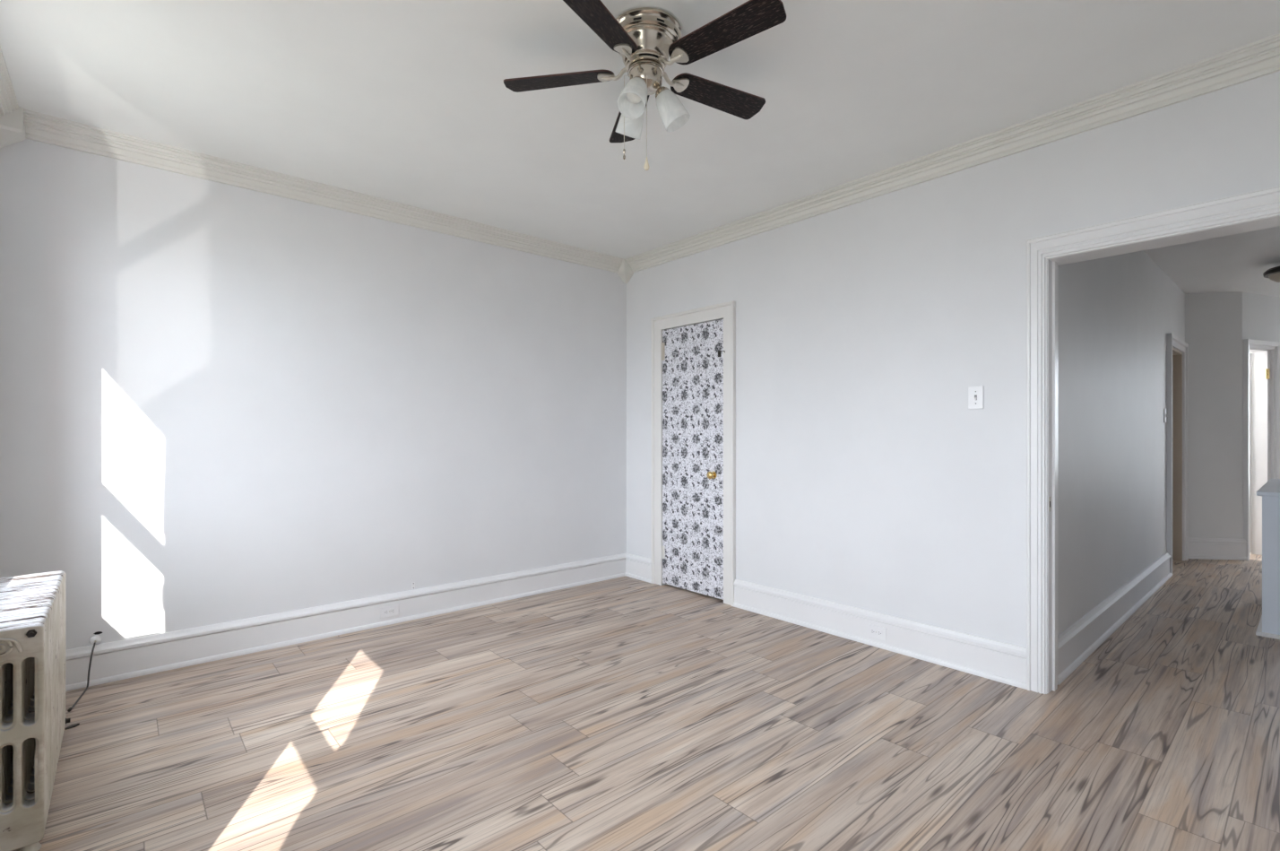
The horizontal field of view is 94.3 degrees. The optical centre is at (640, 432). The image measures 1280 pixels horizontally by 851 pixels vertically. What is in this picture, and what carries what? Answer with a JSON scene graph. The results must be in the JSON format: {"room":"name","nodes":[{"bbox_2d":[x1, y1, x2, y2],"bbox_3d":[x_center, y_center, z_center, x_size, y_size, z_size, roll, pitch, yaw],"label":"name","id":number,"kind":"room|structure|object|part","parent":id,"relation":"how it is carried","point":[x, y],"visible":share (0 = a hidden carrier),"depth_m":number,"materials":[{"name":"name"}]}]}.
{"room":"empty bedroom","nodes":[
{"label":"empty bedroom","id":0,"kind":"room"},
{"bbox_2d":[0,138,626,648],"bbox_3d":[1.338,-0.117,6.471,11.870,2.655,0.200,0,0,-41],"label":"wall","id":1,"kind":"structure","parent":0,"point":[220,402],"depth_m":3.34,"materials":[{"name":"white paint"}]},
{"bbox_2d":[0,106,25,147],"bbox_3d":[-2.813,-1.359,2.644,0.102,0.172,0.102,0,0,-41],"label":"trim","id":2,"kind":"structure","parent":1,"relation":"attached to","point":[12,125],"depth_m":2.63,"materials":[{"name":"white wood"}]},
{"bbox_2d":[89,631,102,644],"bbox_3d":[-2.622,0.992,2.862,0.047,0.061,0.026,0,0,-41],"label":"outlet","id":3,"kind":"object","parent":1,"relation":"attached to","point":[97,638],"visible":1,"depth_m":2.86,"materials":[{"name":"white plastic"}]},
{"bbox_2d":[67,641,95,711],"bbox_3d":[-2.551,1.106,2.708,0.026,0.207,0.310,0,0,-27],"label":"coaxial cable","id":4,"kind":"object","parent":3,"relation":"hanging from","point":[94,644],"visible":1,"depth_m":2.81,"materials":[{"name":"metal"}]},
{"bbox_2d":[23,108,623,272],"bbox_3d":[-1.472,-1.395,3.824,3.675,0.100,0.090,0,0,-41],"label":"trim","id":5,"kind":"structure","parent":1,"relation":"attached to","point":[41,127],"depth_m":3.34,"materials":[{"name":"white wood"}]},
{"bbox_2d":[65,552,626,691],"bbox_3d":[-1.491,1.116,3.846,3.675,0.188,0.030,0,0,-41],"label":"baseboard","id":6,"kind":"structure","parent":1,"relation":"attached to","point":[114,661],"depth_m":3.44,"materials":[{"name":"white wood"}]},
{"bbox_2d":[380,604,398,618],"bbox_3d":[-1.584,1.128,3.756,0.115,0.070,0.009,0,0,-41],"label":"power outlet","id":7,"kind":"object","parent":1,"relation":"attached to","point":[385,611],"visible":1,"depth_m":3.75,"materials":[{"name":"white plastic"}]},
{"bbox_2d":[411,581,415,588],"bbox_3d":[-1.478,0.996,3.874,0.022,0.044,0.006,0,0,-41],"label":"clip","id":8,"kind":"object","parent":1,"relation":"attached to","point":[412,583],"visible":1,"depth_m":3.87,"materials":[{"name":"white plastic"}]},
{"bbox_2d":[616,259,633,283],"bbox_3d":[-0.122,-1.359,4.995,0.102,0.172,0.102,0,0,-41],"label":"trim","id":9,"kind":"structure","parent":1,"relation":"attached to","point":[625,272],"depth_m":4.96,"materials":[{"name":"white wood"}]},
{"bbox_2d":[0,0,1279,259],"bbox_3d":[0.009,-1.520,2.061,4.065,0.150,5.093,0,0,-41],"label":"ceiling","id":10,"kind":"structure","parent":0,"point":[409,102],"depth_m":2.48,"materials":[{"name":"paint"}]},
{"bbox_2d":[503,0,786,170],"bbox_3d":[0.042,-1.183,2.126,1.031,0.524,1.003,0,0,-41],"label":"ceiling fan","id":11,"kind":"object","parent":10,"relation":"hanging from","point":[645,38],"visible":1,"depth_m":2.07,"materials":[{"name":"black wood"}]},
{"bbox_3d":[-0.299,-1.303,2.197,0.417,0.006,0.120,0,12,10],"label":"blade","id":12,"kind":"part","parent":11,"relation":"part of","materials":[{"name":"black wood"}]},
{"bbox_3d":[-0.138,-1.303,1.857,0.120,0.006,0.417,14,7,29],"label":"blade","id":13,"kind":"part","parent":11,"relation":"part of","materials":[{"name":"black wood"}]},
{"bbox_3d":[-0.070,-1.303,2.156,0.067,0.043,0.021,0,0,10],"label":"iron arm","id":14,"kind":"part","parent":11,"relation":"part of","materials":[{"name":"silver metal"}]},
{"bbox_3d":[-0.047,-1.147,2.126,0.021,0.268,0.003,0,0,-10],"label":"pull chain","id":15,"kind":"part","parent":11,"relation":"part of","materials":[{"name":"silver metal"}]},
{"bbox_3d":[-0.043,-1.303,2.458,0.120,0.006,0.417,-12,2,-11],"label":"blade","id":16,"kind":"part","parent":11,"relation":"part of","materials":[{"name":"black wood"}]},
{"bbox_3d":[-0.030,-1.171,2.213,0.098,0.120,0.098,0,29,-34],"label":"lamp shade","id":17,"kind":"part","parent":11,"relation":"part of","materials":[{"name":"white glass"}]},
{"bbox_3d":[-0.018,-1.171,2.060,0.098,0.120,0.098,0,-29,26],"label":"lamp shade","id":18,"kind":"part","parent":11,"relation":"part of","materials":[{"name":"white glass"}]},
{"bbox_3d":[-0.025,-1.303,2.059,0.021,0.043,0.067,0,0,29],"label":"iron arm","id":19,"kind":"part","parent":11,"relation":"part of","materials":[{"name":"silver metal"}]},
{"bbox_3d":[-0.015,-1.186,2.067,0.057,0.081,0.057,0,-29,26],"label":"bulb","id":20,"kind":"part","parent":11,"relation":"part of","materials":[{"name":"white glass"}]},
{"bbox_3d":[0.023,-1.123,2.090,0.003,0.316,0.016,0,0,-1],"label":"pull chain","id":21,"kind":"part","parent":11,"relation":"part of","materials":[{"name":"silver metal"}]},
{"bbox_3d":[0.083,-1.230,2.143,0.061,0.066,0.058,0,0,-41],"label":"lamp arm","id":22,"kind":"part","parent":11,"relation":"part of","materials":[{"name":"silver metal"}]},
{"bbox_3d":[0.092,-1.303,2.081,0.067,0.043,0.021,0,0,39],"label":"iron arm","id":23,"kind":"part","parent":11,"relation":"part of","materials":[{"name":"silver metal"}]},
{"bbox_3d":[0.101,-1.303,2.185,0.067,0.043,0.021,0,0,-30],"label":"iron arm","id":24,"kind":"part","parent":11,"relation":"part of","materials":[{"name":"silver metal"}]},
{"bbox_3d":[0.109,-1.171,2.146,0.098,0.120,0.098,-29,2,-4],"label":"lamp shade","id":25,"kind":"part","parent":11,"relation":"part of","materials":[{"name":"white glass"}]},
{"bbox_3d":[0.302,-1.303,2.301,0.417,0.006,0.120,0,-12,-30],"label":"blade","id":26,"kind":"part","parent":11,"relation":"part of","materials":[{"name":"black wood"}]},
{"bbox_3d":[0.272,-1.303,1.934,0.417,0.006,0.120,0,-12,39],"label":"blade","id":27,"kind":"part","parent":11,"relation":"part of","materials":[{"name":"black wood"}]},
{"bbox_2d":[12,552,1279,850],"bbox_3d":[3.079,1.270,4.478,11.870,0.120,5.493,0,0,-41],"label":"floor","id":28,"kind":"structure","parent":0,"point":[626,713],"depth_m":2.33,"materials":[{"name":"grey wood"}]},
{"bbox_2d":[0,570,70,850],"bbox_3d":[-2.101,0.881,1.979,0.254,0.657,0.919,0,0,-41],"label":"radiator","id":29,"kind":"object","parent":28,"relation":"on","point":[33,720],"visible":1,"depth_m":1.74,"materials":[{"name":"metal"}]},
{"bbox_2d":[65,722,79,729],"bbox_3d":[-2.338,1.207,2.446,0.021,0.006,0.046,0,0,38],"label":"chip","id":30,"kind":"object","parent":28,"relation":"on","point":[74,724],"visible":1,"depth_m":2.44,"materials":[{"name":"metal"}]},
{"bbox_2d":[1255,478,1279,639],"bbox_3d":[4.315,0.779,3.975,1.530,0.862,0.194,0,0,-41],"label":"wall","id":31,"kind":"structure","parent":28,"relation":"on","point":[1268,626],"depth_m":3.52,"materials":[{"name":"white paint"}]},
{"bbox_3d":[4.315,1.199,3.982,1.522,0.022,0.184,0,0,-41],"label":"shoe moulding","id":32,"kind":"part","parent":31,"relation":"part of","materials":[{"name":"white wood"}]},
{"bbox_2d":[626,70,1279,647],"bbox_3d":[1.680,-0.117,3.123,0.150,2.655,5.293,0,0,-41],"label":"wall","id":33,"kind":"structure","parent":0,"point":[867,478],"depth_m":3.26,"materials":[{"name":"white paint"}]},
{"bbox_2d":[625,553,651,582],"bbox_3d":[-0.012,1.116,4.923,0.030,0.188,0.355,0,0,-41],"label":"baseboard","id":34,"kind":"structure","parent":33,"relation":"attached to","point":[639,567],"depth_m":4.92,"materials":[{"name":"white wood"}]},
{"bbox_2d":[651,300,735,605],"bbox_3d":[0.388,0.144,4.478,0.114,2.132,0.849,0,0,-41],"label":"door","id":35,"kind":"structure","parent":33,"relation":"in","point":[694,366],"depth_m":4.45,"materials":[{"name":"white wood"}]},
{"bbox_3d":[0.514,0.305,4.291,0.058,0.056,0.056,0,0,-41],"label":"knob","id":36,"kind":"part","parent":35,"relation":"part of","materials":[{"name":"gold metal"}]},
{"bbox_2d":[866,622,886,640],"bbox_3d":[1.339,1.128,3.366,0.009,0.070,0.115,0,0,-41],"label":"power outlet","id":37,"kind":"object","parent":33,"relation":"attached to","point":[872,630],"visible":1,"depth_m":3.36,"materials":[{"name":"white plastic"}]},
{"bbox_2d":[869,628,875,633],"bbox_3d":[1.324,1.128,3.379,0.004,0.027,0.033,0,0,-41],"label":"receptacle","id":38,"kind":"object","parent":37,"relation":"attached to","point":[871,630],"depth_m":3.38,"materials":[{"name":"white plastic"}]},
{"bbox_2d":[876,630,882,635],"bbox_3d":[1.350,1.128,3.349,0.004,0.027,0.033,0,0,-41],"label":"receptacle","id":39,"kind":"object","parent":37,"relation":"attached to","point":[878,632],"depth_m":3.35,"materials":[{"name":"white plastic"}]},
{"bbox_2d":[733,579,1026,689],"bbox_3d":[1.245,1.116,3.484,0.030,0.188,1.785,0,0,-41],"label":"baseboard","id":40,"kind":"structure","parent":33,"relation":"attached to","point":[998,661],"depth_m":3.27,"materials":[{"name":"white wood"}]},
{"bbox_2d":[625,33,1279,272],"bbox_3d":[1.393,-1.395,3.270,0.090,0.100,4.693,0,0,-41],"label":"trim","id":41,"kind":"structure","parent":33,"relation":"attached to","point":[1259,58],"depth_m":2.82,"materials":[{"name":"white wood"}]},
{"bbox_2d":[968,385,983,408],"bbox_3d":[1.686,-0.178,2.987,0.020,0.115,0.070,0,0,-41],"label":"light switch","id":42,"kind":"object","parent":33,"relation":"attached to","point":[975,393],"visible":1,"depth_m":2.99,"materials":[{"name":"white plastic"}]},
{"bbox_2d":[1048,496,1050,511],"bbox_3d":[1.911,0.332,2.769,0.026,0.068,0.003,0,0,-41],"label":"strike plate","id":43,"kind":"object","parent":33,"relation":"attached to","point":[1049,497],"visible":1,"depth_m":2.76,"materials":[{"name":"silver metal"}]},
{"bbox_2d":[1026,185,1279,693],"bbox_3d":[2.272,0.149,2.306,0.034,2.122,1.342,0,0,-41],"label":"trim","id":44,"kind":"structure","parent":33,"relation":"attached to","point":[1262,203],"depth_m":2.76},
{"bbox_2d":[1047,215,1279,692],"bbox_3d":[2.341,0.196,2.366,0.158,2.029,1.203,0,0,-41],"label":"trim","id":45,"kind":"structure","parent":33,"relation":"attached to","point":[1053,263],"depth_m":2.77,"materials":[{"name":"white wood"}]},
{"bbox_2d":[1058,250,1242,634],"bbox_3d":[3.883,-0.117,4.368,4.805,2.655,0.490,0,0,-41],"label":"wall","id":46,"kind":"structure","parent":0,"point":[1117,314],"depth_m":4.10,"materials":[{"name":"paint"}]},
{"bbox_2d":[1057,552,1172,684],"bbox_3d":[3.247,1.111,3.955,3.305,0.197,0.036,0,0,-41],"label":"baseboard","id":47,"kind":"structure","parent":46,"relation":"attached to","point":[1077,642],"depth_m":3.55,"materials":[{"name":"paint"}]},
{"bbox_2d":[1163,408,1167,422],"bbox_3d":[4.412,-0.145,4.981,0.070,0.115,0.022,0,0,-41],"label":"light switch","id":48,"kind":"object","parent":46,"relation":"attached to","point":[1165,415],"visible":1,"depth_m":4.96,"materials":[{"name":"white plastic"}]},
{"bbox_3d":[4.407,-0.145,4.987,0.070,0.115,0.008,0,0,-41],"label":"plate","id":49,"kind":"part","parent":48,"relation":"part of","materials":[{"name":"white plastic"}]},
{"bbox_2d":[1167,333,1188,574],"bbox_3d":[4.821,0.182,5.410,0.950,2.055,0.154,0,0,-41],"label":"door","id":50,"kind":"structure","parent":46,"relation":"in","point":[1177,349],"depth_m":5.63,"materials":[{"name":"paint"}]},
{"bbox_2d":[1143,225,1279,297],"bbox_3d":[4.610,-1.410,5.815,7.805,0.120,5.493,0,0,-41],"label":"ceiling","id":51,"kind":"structure","parent":0,"point":[1234,263],"depth_m":4.70,"materials":[{"name":"paint"}]},
{"bbox_2d":[1262,265,1279,282],"bbox_3d":[5.121,-1.252,4.626,0.370,0.196,0.370,0,0,-41],"label":"flush ceiling light","id":52,"kind":"object","parent":51,"relation":"attached to","point":[1273,273],"visible":1,"depth_m":4.66,"materials":[{"name":"brown metal"}]},
{"bbox_2d":[1242,292,1279,538],"bbox_3d":[6.954,-0.070,6.210,2.600,2.560,0.120,0,0,-21],"label":"wall","id":53,"kind":"structure","parent":0,"point":[1260,313],"depth_m":5.79,"materials":[{"name":"paint"}]},
{"bbox_2d":[1188,537,1247,560],"bbox_3d":[5.529,1.111,5.696,0.506,0.197,0.036,0,0,7],"label":"baseboard","id":54,"kind":"structure","parent":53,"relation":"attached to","point":[1198,548],"depth_m":5.69,"materials":[{"name":"paint"}]},
{"bbox_2d":[1243,338,1279,560],"bbox_3d":[5.907,0.159,6.122,0.559,2.102,0.790,0,0,-21],"label":"door","id":55,"kind":"structure","parent":53,"relation":"in","point":[1261,367],"depth_m":5.86,"materials":[{"name":"white wood"}]},
{"bbox_3d":[-1.398,-0.117,0.832,0.150,2.655,4.693,0,0,-41],"label":"wall","id":56,"kind":"structure","parent":0,"visible":0},
{"bbox_2d":[0,46,18,116],"bbox_3d":[-1.307,-1.395,0.911,0.090,0.100,4.693,0,0,-41],"label":"trim","id":57,"kind":"structure","parent":56,"relation":"attached to","point":[8,100],"depth_m":2.48,"materials":[{"name":"white wood"}]}
]}

